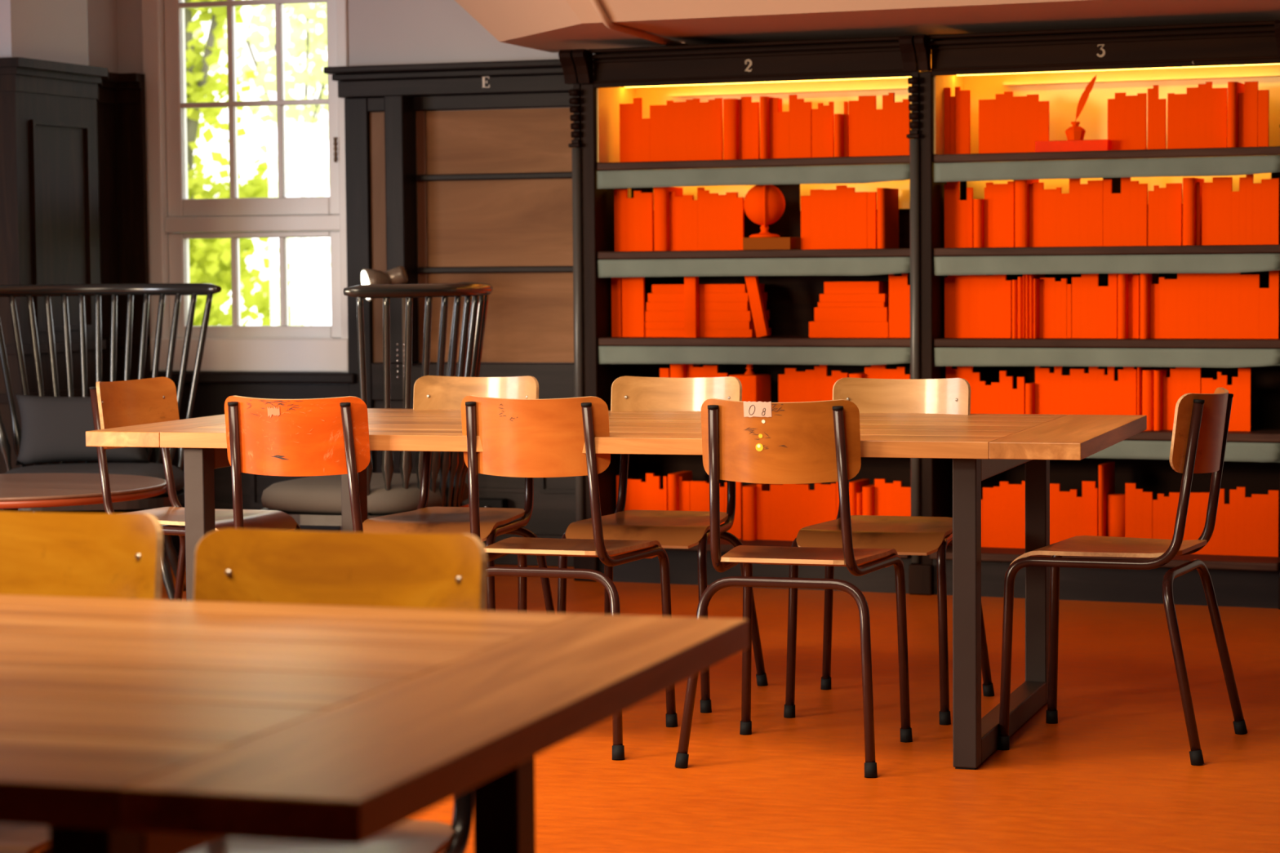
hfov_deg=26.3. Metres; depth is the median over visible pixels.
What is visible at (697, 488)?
book
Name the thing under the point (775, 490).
book
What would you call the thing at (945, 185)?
book
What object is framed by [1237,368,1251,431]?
book
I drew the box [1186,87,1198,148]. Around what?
book
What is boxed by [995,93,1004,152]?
book
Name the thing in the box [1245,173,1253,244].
book
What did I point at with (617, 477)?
book
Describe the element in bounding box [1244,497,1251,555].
book
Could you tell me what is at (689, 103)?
book
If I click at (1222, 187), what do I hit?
book
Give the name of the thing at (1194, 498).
book
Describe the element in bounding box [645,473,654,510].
book
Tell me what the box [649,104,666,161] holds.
book
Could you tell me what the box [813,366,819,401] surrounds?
book
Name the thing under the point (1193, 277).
book
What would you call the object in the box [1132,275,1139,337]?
book
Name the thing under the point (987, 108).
book
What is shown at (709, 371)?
book
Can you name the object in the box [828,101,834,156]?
book
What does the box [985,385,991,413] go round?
book
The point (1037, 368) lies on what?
book
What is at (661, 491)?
book
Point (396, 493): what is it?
seat cushion
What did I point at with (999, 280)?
book
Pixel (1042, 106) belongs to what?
book
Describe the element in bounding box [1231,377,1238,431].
book
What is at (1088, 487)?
book
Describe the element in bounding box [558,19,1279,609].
bookcase
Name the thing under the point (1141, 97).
book
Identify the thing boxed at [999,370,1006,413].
book
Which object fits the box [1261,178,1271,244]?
book
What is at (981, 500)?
book
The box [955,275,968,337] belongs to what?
book
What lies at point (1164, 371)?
book
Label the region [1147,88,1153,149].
book
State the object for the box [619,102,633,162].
book
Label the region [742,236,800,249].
book
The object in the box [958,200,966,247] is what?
book
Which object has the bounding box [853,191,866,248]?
book
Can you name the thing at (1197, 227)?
book
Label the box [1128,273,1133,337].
book
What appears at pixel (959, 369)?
book
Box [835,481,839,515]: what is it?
book
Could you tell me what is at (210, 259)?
tree
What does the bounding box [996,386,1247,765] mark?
chair
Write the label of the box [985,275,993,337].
book
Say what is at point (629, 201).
book
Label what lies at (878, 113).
book
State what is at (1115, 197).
book
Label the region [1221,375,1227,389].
book
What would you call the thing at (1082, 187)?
book
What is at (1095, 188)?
book
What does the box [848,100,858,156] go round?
book
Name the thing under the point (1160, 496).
book
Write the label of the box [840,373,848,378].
book
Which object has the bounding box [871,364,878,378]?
book
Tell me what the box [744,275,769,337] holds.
book
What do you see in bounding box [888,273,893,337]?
book
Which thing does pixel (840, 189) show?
book
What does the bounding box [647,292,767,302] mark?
book
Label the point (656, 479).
book
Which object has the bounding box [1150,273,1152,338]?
book
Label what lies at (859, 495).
book
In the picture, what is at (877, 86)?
light
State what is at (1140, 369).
book
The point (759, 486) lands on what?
book
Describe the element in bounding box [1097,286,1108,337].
book
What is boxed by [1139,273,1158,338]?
book
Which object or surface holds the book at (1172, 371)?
on the bookcase
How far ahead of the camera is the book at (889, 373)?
9.62 m
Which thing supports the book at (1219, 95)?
on the bookcase
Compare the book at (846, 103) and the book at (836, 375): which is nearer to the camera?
the book at (846, 103)
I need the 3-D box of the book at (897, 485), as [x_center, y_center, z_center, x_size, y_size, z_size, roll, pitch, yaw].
[0.909,0.304,9.676,0.028,0.223,0.013,1,4,23]
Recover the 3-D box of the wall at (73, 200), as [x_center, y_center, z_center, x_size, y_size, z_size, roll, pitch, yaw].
[-5.204,-0.726,5.483,2.910,3.200,13.300,1,4,18]
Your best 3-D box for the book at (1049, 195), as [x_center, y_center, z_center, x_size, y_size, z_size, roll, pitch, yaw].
[1.401,-0.712,9.370,0.046,0.196,0.013,1,4,23]
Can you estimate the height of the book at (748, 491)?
0.194 m
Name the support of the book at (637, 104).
on the bookcase
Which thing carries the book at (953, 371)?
on the bookcase
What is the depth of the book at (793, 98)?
9.71 m
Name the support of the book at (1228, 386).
on the bookcase
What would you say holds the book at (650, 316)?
on the book at (648, 325)
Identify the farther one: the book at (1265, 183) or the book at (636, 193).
the book at (636, 193)
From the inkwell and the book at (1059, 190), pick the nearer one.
the inkwell
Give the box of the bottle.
[728,364,770,402]
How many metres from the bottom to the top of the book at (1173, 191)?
0.208 m
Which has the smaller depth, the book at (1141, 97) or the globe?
the book at (1141, 97)
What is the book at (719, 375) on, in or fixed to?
on the bookcase
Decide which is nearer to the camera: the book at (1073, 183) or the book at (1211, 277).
the book at (1211, 277)
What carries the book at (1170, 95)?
on the bookcase
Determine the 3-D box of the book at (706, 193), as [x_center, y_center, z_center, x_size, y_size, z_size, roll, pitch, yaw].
[0.240,-0.741,9.860,0.018,0.215,0.013,1,4,23]
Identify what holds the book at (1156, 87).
on the bookcase
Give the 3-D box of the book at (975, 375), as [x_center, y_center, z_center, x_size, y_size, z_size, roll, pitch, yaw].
[1.167,-0.093,9.509,0.026,0.189,0.013,1,4,23]
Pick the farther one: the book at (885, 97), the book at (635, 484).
the book at (635, 484)
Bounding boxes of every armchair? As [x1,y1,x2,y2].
[0,283,221,599]
[259,281,493,532]
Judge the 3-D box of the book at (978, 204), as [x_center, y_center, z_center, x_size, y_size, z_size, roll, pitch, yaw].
[1.190,-0.704,9.502,0.031,0.167,0.170,1,4,23]
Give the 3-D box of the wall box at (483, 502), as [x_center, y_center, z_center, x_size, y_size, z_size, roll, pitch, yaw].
[-0.623,0.302,10.504,0.215,0.050,0.090,1,4,18]
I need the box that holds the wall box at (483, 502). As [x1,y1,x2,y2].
[479,497,507,507]
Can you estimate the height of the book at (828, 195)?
0.209 m
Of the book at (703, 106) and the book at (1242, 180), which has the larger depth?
the book at (703, 106)
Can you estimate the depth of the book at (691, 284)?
9.86 m
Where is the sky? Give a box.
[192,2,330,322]
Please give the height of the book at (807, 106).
0.199 m
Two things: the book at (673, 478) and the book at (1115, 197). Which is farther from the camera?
the book at (673, 478)
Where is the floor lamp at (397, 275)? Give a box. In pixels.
[360,266,408,408]
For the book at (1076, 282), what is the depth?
9.35 m
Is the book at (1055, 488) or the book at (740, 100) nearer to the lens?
the book at (1055, 488)
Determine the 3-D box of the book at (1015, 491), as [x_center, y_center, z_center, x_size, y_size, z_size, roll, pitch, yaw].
[1.302,0.311,9.510,0.048,0.222,0.013,1,4,23]
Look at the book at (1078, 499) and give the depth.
9.42 m
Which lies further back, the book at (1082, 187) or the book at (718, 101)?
the book at (718, 101)
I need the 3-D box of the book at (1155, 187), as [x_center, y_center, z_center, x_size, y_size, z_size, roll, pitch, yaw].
[1.738,-0.710,9.228,0.016,0.203,0.013,1,4,23]
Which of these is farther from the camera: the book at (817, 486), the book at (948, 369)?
the book at (817, 486)
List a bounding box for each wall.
[0,0,152,513]
[116,0,931,567]
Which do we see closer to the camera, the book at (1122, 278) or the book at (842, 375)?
the book at (1122, 278)
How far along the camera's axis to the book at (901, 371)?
9.60 m
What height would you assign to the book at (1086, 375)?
0.189 m
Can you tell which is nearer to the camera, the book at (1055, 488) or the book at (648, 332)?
the book at (1055, 488)
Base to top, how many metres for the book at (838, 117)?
0.152 m
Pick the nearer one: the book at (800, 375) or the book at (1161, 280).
the book at (1161, 280)
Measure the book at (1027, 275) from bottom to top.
0.225 m
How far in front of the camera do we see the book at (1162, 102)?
9.20 m
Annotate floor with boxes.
[38,555,1279,852]
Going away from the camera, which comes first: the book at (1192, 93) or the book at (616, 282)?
the book at (1192, 93)
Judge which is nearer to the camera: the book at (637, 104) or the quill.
the quill
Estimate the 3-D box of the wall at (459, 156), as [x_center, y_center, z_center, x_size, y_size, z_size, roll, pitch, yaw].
[2.007,-1.044,9.704,8.570,3.200,0.410,1,4,18]
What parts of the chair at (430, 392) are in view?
seat, backrest, leg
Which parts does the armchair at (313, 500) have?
seat, rail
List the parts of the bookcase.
fascia moulding, shelf, shelf, shelf, panel, shelf, fascia moulding, shelf, shelf, shelf, shelf, panel, shelf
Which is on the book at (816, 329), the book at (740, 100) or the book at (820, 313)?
the book at (820, 313)
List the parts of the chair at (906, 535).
seat, backrest, leg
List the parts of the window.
pane, pane, pane, pane, sash rail, sash rail, sash rail, pane, pane, pane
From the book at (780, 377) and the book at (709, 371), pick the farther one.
the book at (709, 371)
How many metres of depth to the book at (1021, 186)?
9.37 m
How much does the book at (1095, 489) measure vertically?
0.215 m
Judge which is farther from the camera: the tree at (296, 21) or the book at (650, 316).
the tree at (296, 21)
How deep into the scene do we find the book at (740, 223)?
9.80 m
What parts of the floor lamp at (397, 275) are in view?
bulb, lamp shade, swivel arm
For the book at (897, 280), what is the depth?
9.60 m
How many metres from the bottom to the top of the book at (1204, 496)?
0.209 m
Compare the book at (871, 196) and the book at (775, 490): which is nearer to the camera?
the book at (871, 196)
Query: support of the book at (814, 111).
on the bookcase
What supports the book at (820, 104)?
on the bookcase
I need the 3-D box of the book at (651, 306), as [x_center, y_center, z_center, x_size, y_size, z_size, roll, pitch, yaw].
[0.242,-0.440,9.988,0.392,0.032,0.200,1,4,23]
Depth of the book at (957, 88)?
9.47 m
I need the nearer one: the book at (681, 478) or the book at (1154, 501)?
the book at (1154, 501)
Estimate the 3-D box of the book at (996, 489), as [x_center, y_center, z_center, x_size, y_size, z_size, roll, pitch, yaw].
[1.242,0.315,9.536,0.022,0.213,0.013,1,4,23]
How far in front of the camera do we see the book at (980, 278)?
9.48 m
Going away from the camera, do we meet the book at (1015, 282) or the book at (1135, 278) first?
the book at (1135, 278)
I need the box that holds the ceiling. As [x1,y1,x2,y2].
[454,0,1279,52]
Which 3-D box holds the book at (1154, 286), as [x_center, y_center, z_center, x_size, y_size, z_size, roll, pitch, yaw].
[1.738,-0.389,9.248,0.024,0.183,0.013,1,4,23]
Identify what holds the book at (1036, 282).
on the bookcase
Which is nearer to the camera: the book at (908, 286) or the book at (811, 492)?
the book at (908, 286)
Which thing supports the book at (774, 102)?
on the bookcase
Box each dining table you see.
[0,594,748,852]
[85,408,1146,769]
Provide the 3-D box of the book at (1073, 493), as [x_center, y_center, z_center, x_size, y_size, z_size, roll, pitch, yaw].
[1.491,0.321,9.430,0.022,0.209,0.013,1,4,23]
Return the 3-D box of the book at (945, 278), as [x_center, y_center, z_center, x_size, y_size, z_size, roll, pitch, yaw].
[1.066,-0.414,9.531,0.010,0.210,0.013,1,4,23]
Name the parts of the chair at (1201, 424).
seat, backrest, leg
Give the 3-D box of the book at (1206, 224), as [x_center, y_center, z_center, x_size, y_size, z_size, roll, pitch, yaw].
[1.896,-0.711,9.160,0.034,0.209,0.013,1,4,23]
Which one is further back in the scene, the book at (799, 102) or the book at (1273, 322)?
the book at (799, 102)
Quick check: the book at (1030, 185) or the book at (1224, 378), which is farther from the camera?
the book at (1030, 185)
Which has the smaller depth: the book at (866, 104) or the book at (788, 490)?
the book at (866, 104)
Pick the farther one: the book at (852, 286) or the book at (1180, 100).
the book at (852, 286)
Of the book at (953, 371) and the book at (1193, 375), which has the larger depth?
the book at (953, 371)
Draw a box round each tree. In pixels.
[184,0,324,325]
[223,2,328,325]
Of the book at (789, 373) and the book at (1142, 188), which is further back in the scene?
the book at (789, 373)
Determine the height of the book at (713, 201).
0.205 m
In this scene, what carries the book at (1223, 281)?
on the bookcase
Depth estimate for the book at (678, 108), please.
9.88 m
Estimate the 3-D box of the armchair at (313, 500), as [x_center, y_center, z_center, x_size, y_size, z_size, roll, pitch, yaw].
[-0.824,0.088,8.857,0.756,1.100,0.836,2,4,39]
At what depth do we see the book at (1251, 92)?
9.08 m
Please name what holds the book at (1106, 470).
on the bookcase
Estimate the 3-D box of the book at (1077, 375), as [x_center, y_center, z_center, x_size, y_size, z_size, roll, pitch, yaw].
[1.495,-0.095,9.370,0.049,0.204,0.013,1,4,23]
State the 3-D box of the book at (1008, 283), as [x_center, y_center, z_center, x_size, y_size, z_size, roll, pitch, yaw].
[1.270,-0.404,9.445,0.018,0.198,0.013,1,4,23]
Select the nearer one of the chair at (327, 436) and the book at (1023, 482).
the chair at (327, 436)
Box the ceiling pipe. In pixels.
[590,0,688,45]
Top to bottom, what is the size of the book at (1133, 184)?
0.219 m
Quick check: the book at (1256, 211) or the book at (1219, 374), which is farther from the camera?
the book at (1219, 374)
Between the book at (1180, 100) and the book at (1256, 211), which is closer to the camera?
the book at (1256, 211)
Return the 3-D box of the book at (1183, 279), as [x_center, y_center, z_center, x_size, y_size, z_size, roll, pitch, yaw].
[1.825,-0.408,9.210,0.040,0.224,0.013,1,4,23]
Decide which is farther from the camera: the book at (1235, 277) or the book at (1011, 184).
the book at (1011, 184)
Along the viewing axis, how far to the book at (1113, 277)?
9.30 m
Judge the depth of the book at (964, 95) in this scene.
9.46 m
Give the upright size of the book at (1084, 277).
0.218 m
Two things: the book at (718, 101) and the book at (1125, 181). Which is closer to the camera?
the book at (1125, 181)
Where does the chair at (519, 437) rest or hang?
on the floor
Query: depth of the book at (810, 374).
9.74 m
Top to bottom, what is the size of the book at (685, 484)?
0.204 m
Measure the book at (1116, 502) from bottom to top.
0.193 m
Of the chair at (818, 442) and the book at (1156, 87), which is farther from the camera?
the book at (1156, 87)
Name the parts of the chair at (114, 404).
backrest, leg, seat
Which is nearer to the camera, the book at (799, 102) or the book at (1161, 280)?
the book at (1161, 280)
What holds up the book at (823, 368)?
on the bookcase
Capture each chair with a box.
[0,511,163,852]
[88,377,301,600]
[187,528,487,852]
[224,395,370,532]
[362,375,555,613]
[461,395,677,759]
[556,376,768,713]
[675,398,912,777]
[783,377,994,724]
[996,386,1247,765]
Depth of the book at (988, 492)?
9.54 m
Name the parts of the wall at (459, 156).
panel moulding, panel moulding, dado skirting, narrow panel, upright post, cornice, panel rail, panel rail, panel moulding, panel moulding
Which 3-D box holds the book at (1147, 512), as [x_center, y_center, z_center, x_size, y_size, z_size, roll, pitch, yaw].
[1.727,0.326,9.331,0.033,0.206,0.013,1,4,23]
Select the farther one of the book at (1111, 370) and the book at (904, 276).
the book at (904, 276)
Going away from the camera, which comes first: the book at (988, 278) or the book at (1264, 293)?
the book at (1264, 293)
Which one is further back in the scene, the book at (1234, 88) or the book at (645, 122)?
the book at (645, 122)
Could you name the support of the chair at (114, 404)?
on the floor
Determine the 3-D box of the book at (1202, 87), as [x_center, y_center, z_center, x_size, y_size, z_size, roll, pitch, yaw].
[1.875,-1.034,9.148,0.025,0.217,0.013,1,4,23]
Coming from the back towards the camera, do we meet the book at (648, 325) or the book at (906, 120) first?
the book at (648, 325)
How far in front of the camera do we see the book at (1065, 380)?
9.38 m
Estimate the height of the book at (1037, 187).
0.220 m
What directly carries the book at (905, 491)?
on the bookcase
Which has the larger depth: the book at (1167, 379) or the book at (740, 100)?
the book at (740, 100)
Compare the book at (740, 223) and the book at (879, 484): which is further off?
the book at (740, 223)
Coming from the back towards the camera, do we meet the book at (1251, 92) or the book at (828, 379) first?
the book at (828, 379)
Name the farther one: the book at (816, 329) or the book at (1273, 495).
the book at (816, 329)
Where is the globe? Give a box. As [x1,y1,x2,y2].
[743,184,785,237]
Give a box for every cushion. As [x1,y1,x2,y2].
[4,462,184,497]
[15,394,149,465]
[261,472,468,514]
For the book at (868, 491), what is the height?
0.203 m
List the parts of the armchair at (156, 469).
seat, rail, leg, leg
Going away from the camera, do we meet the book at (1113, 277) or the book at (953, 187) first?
the book at (1113, 277)
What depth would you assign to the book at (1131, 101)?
9.24 m
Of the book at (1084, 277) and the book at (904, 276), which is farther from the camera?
the book at (904, 276)
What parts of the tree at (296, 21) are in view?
crown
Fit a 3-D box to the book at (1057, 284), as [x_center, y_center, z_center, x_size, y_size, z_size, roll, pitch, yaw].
[1.431,-0.400,9.377,0.022,0.194,0.013,1,4,23]
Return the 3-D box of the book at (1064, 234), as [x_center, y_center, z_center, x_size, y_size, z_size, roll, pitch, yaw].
[1.450,-0.704,9.350,0.029,0.181,0.013,1,4,23]
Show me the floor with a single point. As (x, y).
(1115, 773)
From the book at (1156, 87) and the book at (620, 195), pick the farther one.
the book at (620, 195)
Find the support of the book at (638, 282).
on the bookcase
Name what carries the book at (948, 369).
on the bookcase
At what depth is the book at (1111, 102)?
9.26 m
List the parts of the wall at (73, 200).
dado rail, panel moulding, panel moulding, wainscot cornice, wainscot cornice, wainscot cornice, dado rail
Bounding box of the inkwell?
[1065,121,1085,140]
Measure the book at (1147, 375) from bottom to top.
0.202 m
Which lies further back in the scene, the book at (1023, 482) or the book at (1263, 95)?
the book at (1023, 482)
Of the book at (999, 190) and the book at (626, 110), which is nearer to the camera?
the book at (999, 190)
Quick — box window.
[141,0,348,373]
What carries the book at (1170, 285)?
on the bookcase
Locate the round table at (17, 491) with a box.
[0,473,166,511]
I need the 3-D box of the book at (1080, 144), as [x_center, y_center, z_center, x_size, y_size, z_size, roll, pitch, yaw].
[1.467,-0.950,9.286,0.249,0.038,0.057,1,4,23]
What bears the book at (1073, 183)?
on the bookcase
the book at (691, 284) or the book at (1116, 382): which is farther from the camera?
the book at (691, 284)
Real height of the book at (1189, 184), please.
0.225 m
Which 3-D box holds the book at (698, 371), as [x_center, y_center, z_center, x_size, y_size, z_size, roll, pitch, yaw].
[0.213,-0.115,9.911,0.041,0.201,0.013,1,4,23]
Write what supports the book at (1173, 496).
on the bookcase
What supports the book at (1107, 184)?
on the bookcase
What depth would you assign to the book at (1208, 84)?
9.13 m
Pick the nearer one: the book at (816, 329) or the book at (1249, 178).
the book at (1249, 178)
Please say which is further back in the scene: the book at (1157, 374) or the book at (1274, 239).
the book at (1157, 374)
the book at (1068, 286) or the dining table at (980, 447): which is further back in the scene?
the book at (1068, 286)
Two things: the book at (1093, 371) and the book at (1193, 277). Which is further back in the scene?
the book at (1093, 371)
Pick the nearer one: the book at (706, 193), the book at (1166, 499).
the book at (1166, 499)
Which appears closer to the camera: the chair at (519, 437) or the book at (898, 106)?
the chair at (519, 437)
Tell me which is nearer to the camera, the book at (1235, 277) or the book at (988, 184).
the book at (1235, 277)
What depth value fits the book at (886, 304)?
9.66 m
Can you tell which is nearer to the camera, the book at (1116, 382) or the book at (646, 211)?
the book at (1116, 382)
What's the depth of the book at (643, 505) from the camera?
10.05 m
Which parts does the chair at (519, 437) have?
backrest, leg, seat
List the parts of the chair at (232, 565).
seat, backrest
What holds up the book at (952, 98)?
on the bookcase
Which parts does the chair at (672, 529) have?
seat, backrest, leg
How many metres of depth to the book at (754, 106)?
9.76 m
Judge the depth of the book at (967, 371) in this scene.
9.51 m
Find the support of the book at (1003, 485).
on the bookcase
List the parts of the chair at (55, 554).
seat, backrest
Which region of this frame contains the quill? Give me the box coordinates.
[1075,75,1096,121]
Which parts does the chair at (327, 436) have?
backrest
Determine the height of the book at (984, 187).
0.207 m
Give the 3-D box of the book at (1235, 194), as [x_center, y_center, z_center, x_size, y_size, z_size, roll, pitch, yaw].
[1.982,-0.694,9.125,0.025,0.178,0.013,1,4,23]
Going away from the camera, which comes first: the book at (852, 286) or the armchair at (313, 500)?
the armchair at (313, 500)
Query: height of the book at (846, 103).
0.197 m
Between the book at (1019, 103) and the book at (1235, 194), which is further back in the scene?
the book at (1019, 103)
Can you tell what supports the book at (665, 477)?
on the bookcase
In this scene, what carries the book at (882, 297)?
on the book at (886, 304)
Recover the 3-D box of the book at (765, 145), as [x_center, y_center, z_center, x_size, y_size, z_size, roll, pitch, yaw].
[0.467,-1.063,9.785,0.028,0.222,0.170,1,4,23]
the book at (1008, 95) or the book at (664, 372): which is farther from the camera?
the book at (664, 372)
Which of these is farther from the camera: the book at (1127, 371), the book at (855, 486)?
the book at (855, 486)
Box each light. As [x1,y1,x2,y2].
[625,76,911,97]
[957,63,1279,85]
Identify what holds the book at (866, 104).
on the bookcase
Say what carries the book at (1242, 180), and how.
on the bookcase
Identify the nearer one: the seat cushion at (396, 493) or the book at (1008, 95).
the seat cushion at (396, 493)
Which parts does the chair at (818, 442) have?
leg, backrest, seat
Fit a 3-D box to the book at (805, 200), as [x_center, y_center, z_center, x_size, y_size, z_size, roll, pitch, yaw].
[0.589,-0.723,9.713,0.036,0.190,0.013,1,4,23]
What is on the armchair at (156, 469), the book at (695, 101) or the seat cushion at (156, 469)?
the seat cushion at (156, 469)
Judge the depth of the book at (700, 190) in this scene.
9.86 m
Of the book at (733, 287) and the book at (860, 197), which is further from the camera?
the book at (733, 287)
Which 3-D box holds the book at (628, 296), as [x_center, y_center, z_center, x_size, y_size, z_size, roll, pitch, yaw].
[-0.041,-0.441,9.998,0.047,0.229,0.013,1,4,23]
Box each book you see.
[611,277,622,337]
[613,188,627,251]
[616,475,619,505]
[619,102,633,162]
[622,276,634,337]
[624,479,631,510]
[626,197,634,251]
[630,479,642,510]
[633,97,642,161]
[633,191,641,251]
[633,276,644,337]
[640,118,649,161]
[640,192,653,251]
[640,481,646,510]
[644,309,769,321]
[644,320,768,328]
[644,328,771,337]
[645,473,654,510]
[646,301,766,311]
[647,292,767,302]
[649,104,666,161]
[651,283,764,293]
[653,186,683,250]
[653,475,660,510]
[658,488,663,510]
[659,368,670,377]
[663,475,667,511]
[666,100,673,160]
[667,471,692,511]
[669,191,676,250]
[670,364,699,377]
[671,101,686,160]
[675,196,683,250]
[679,475,683,511]
[681,480,690,511]
[683,195,693,250]
[684,276,698,337]
[685,99,693,160]
[686,364,693,377]
[689,480,706,511]
[692,200,697,250]
[693,97,699,159]
[693,366,703,377]
[697,186,704,250]
[698,102,708,159]
[703,190,709,250]
[703,364,718,377]
[706,483,720,511]
[708,99,715,159]
[708,193,718,250]
[714,97,723,159]
[716,195,726,250]
[717,373,728,377]
[719,486,724,524]
[723,98,739,159]
[724,482,731,533]
[725,191,737,249]
[731,481,742,538]
[737,197,744,249]
[738,98,741,159]
[741,96,751,159]
[742,236,800,249]
[742,483,768,540]
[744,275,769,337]
[750,102,759,159]
[756,484,762,539]
[760,96,782,158]
[761,490,770,540]
[769,97,778,158]
[769,484,782,540]
[777,111,789,158]
[777,374,785,402]
[782,484,795,541]
[784,368,796,402]
[789,94,797,158]
[795,98,804,157]
[795,371,805,402]
[795,484,809,537]
[800,195,810,249]
[803,102,812,157]
[805,369,814,401]
[808,320,888,337]
[808,489,814,525]
[809,189,824,248]
[811,108,817,157]
[813,306,888,321]
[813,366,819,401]
[814,483,821,524]
[817,102,822,157]
[817,301,888,306]
[819,293,888,302]
[819,364,827,400]
[820,484,831,523]
[822,105,829,157]
[822,189,836,248]
[823,280,888,293]
[826,376,831,400]
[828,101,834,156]
[831,370,841,399]
[831,483,836,520]
[834,113,848,156]
[835,185,847,248]
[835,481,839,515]
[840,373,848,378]
[844,101,848,156]
[845,186,854,248]
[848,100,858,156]
[848,372,864,377]
[848,478,869,515]
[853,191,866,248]
[856,491,862,515]
[857,95,875,156]
[862,484,874,515]
[864,366,871,378]
[866,191,876,248]
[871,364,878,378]
[874,479,885,515]
[875,109,882,155]
[876,187,898,248]
[878,364,886,378]
[882,94,888,155]
[884,368,897,378]
[884,483,893,515]
[888,92,894,155]
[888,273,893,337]
[893,102,902,155]
[893,275,902,337]
[893,480,902,515]
[897,366,906,379]
[901,486,911,515]
[902,98,910,155]
[902,273,908,337]
[904,374,910,379]
[907,284,910,337]
[944,87,951,154]
[944,184,946,248]
[944,277,947,337]
[946,181,959,248]
[946,366,952,378]
[947,275,955,337]
[950,96,955,154]
[951,368,956,377]
[955,86,960,154]
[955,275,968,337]
[956,366,962,378]
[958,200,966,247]
[959,89,970,153]
[962,366,973,413]
[966,186,973,247]
[968,275,977,337]
[972,372,980,413]
[973,199,984,247]
[977,275,985,337]
[978,98,995,153]
[979,381,986,413]
[981,499,982,546]
[982,487,993,547]
[984,186,986,247]
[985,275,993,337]
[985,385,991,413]
[986,182,993,247]
[991,382,999,413]
[992,183,1007,247]
[993,274,1006,337]
[993,486,999,547]
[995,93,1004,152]
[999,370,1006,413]
[1000,481,1008,547]
[1004,91,1013,152]
[1005,280,1011,337]
[1005,376,1013,413]
[1007,181,1014,247]
[1008,484,1022,548]
[1012,96,1026,152]
[1012,280,1017,337]
[1012,388,1017,413]
[1014,179,1039,247]
[1017,276,1022,338]
[1017,377,1025,413]
[1022,274,1026,338]
[1022,480,1025,548]
[1025,382,1035,413]
[1026,93,1039,152]
[1026,274,1029,338]
[1029,184,1032,247]
[1029,274,1044,338]
[1032,182,1044,247]
[1033,278,1039,338]
[1035,139,1111,151]
[1035,366,1039,414]
[1037,101,1048,141]
[1039,277,1055,337]
[1039,368,1049,414]
[1043,189,1056,246]
[1048,373,1053,414]
[1049,483,1060,544]
[1053,366,1062,414]
[1054,280,1061,337]
[1056,186,1062,246]
[1058,491,1070,542]
[1060,193,1069,246]
[1061,278,1066,337]
[1061,375,1070,414]
[1066,284,1071,337]
[1069,177,1080,246]
[1070,368,1084,414]
[1070,488,1077,537]
[1071,277,1080,337]
[1076,497,1081,536]
[1079,183,1087,246]
[1080,274,1088,337]
[1081,480,1095,536]
[1084,373,1088,414]
[1087,180,1102,246]
[1088,273,1098,337]
[1088,366,1098,414]
[1094,488,1097,536]
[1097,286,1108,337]
[1097,368,1104,414]
[1097,461,1115,536]
[1102,179,1111,246]
[1103,374,1107,414]
[1107,98,1115,150]
[1107,366,1115,414]
[1107,493,1124,537]
[1108,273,1117,337]
[1111,193,1120,246]
[1114,380,1118,414]
[1115,92,1125,150]
[1117,273,1137,338]
[1117,369,1123,414]
[1120,177,1130,245]
[1123,366,1133,415]
[1124,95,1137,150]
[1124,483,1136,537]
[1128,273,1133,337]
[1129,181,1138,245]
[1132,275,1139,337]
[1133,368,1137,415]
[1135,488,1143,537]
[1137,93,1146,149]
[1137,183,1147,245]
[1137,366,1151,415]
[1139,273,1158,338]
[1142,368,1163,430]
[1142,491,1152,538]
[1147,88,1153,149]
[1147,191,1153,245]
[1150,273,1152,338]
[1151,284,1158,338]
[1152,499,1157,538]
[1153,84,1159,149]
[1153,185,1159,245]
[1153,368,1171,431]
[1157,98,1166,149]
[1157,493,1164,539]
[1158,187,1165,245]
[1158,277,1164,338]
[1162,370,1166,430]
[1163,496,1168,539]
[1164,279,1177,338]
[1165,182,1182,245]
[1165,377,1169,430]
[1167,93,1174,148]
[1168,492,1188,540]
[1169,368,1175,430]
[1173,93,1186,148]
[1175,367,1182,404]
[1177,273,1189,338]
[1181,367,1185,395]
[1182,177,1204,245]
[1185,367,1200,393]
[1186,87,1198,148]
[1187,492,1199,554]
[1189,273,1199,338]
[1195,182,1199,244]
[1197,84,1205,147]
[1198,273,1207,338]
[1200,377,1213,393]
[1200,492,1211,555]
[1201,182,1212,244]
[1205,81,1212,147]
[1206,273,1215,338]
[1211,87,1227,147]
[1211,488,1224,555]
[1212,177,1232,244]
[1212,379,1217,393]
[1215,272,1231,338]
[1217,372,1222,387]
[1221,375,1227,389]
[1223,503,1229,555]
[1226,384,1231,431]
[1227,81,1244,147]
[1229,488,1236,555]
[1231,191,1239,244]
[1231,272,1239,338]
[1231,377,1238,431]
[1236,486,1245,555]
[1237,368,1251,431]
[1238,93,1244,146]
[1239,177,1245,244]
[1239,274,1259,338]
[1244,81,1257,146]
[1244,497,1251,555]
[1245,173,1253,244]
[1251,493,1268,556]
[1252,182,1261,244]
[1257,89,1269,146]
[1258,288,1269,338]
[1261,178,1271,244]
[1267,489,1279,556]
[1268,270,1279,338]
[1270,177,1279,244]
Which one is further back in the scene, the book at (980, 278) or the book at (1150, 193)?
the book at (980, 278)
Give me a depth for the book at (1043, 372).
9.41 m
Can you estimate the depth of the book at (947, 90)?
9.48 m
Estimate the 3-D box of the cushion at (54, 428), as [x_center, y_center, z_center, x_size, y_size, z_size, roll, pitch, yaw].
[-1.948,0.009,9.582,0.460,0.244,0.125,-1,3,-6]
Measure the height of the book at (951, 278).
0.225 m

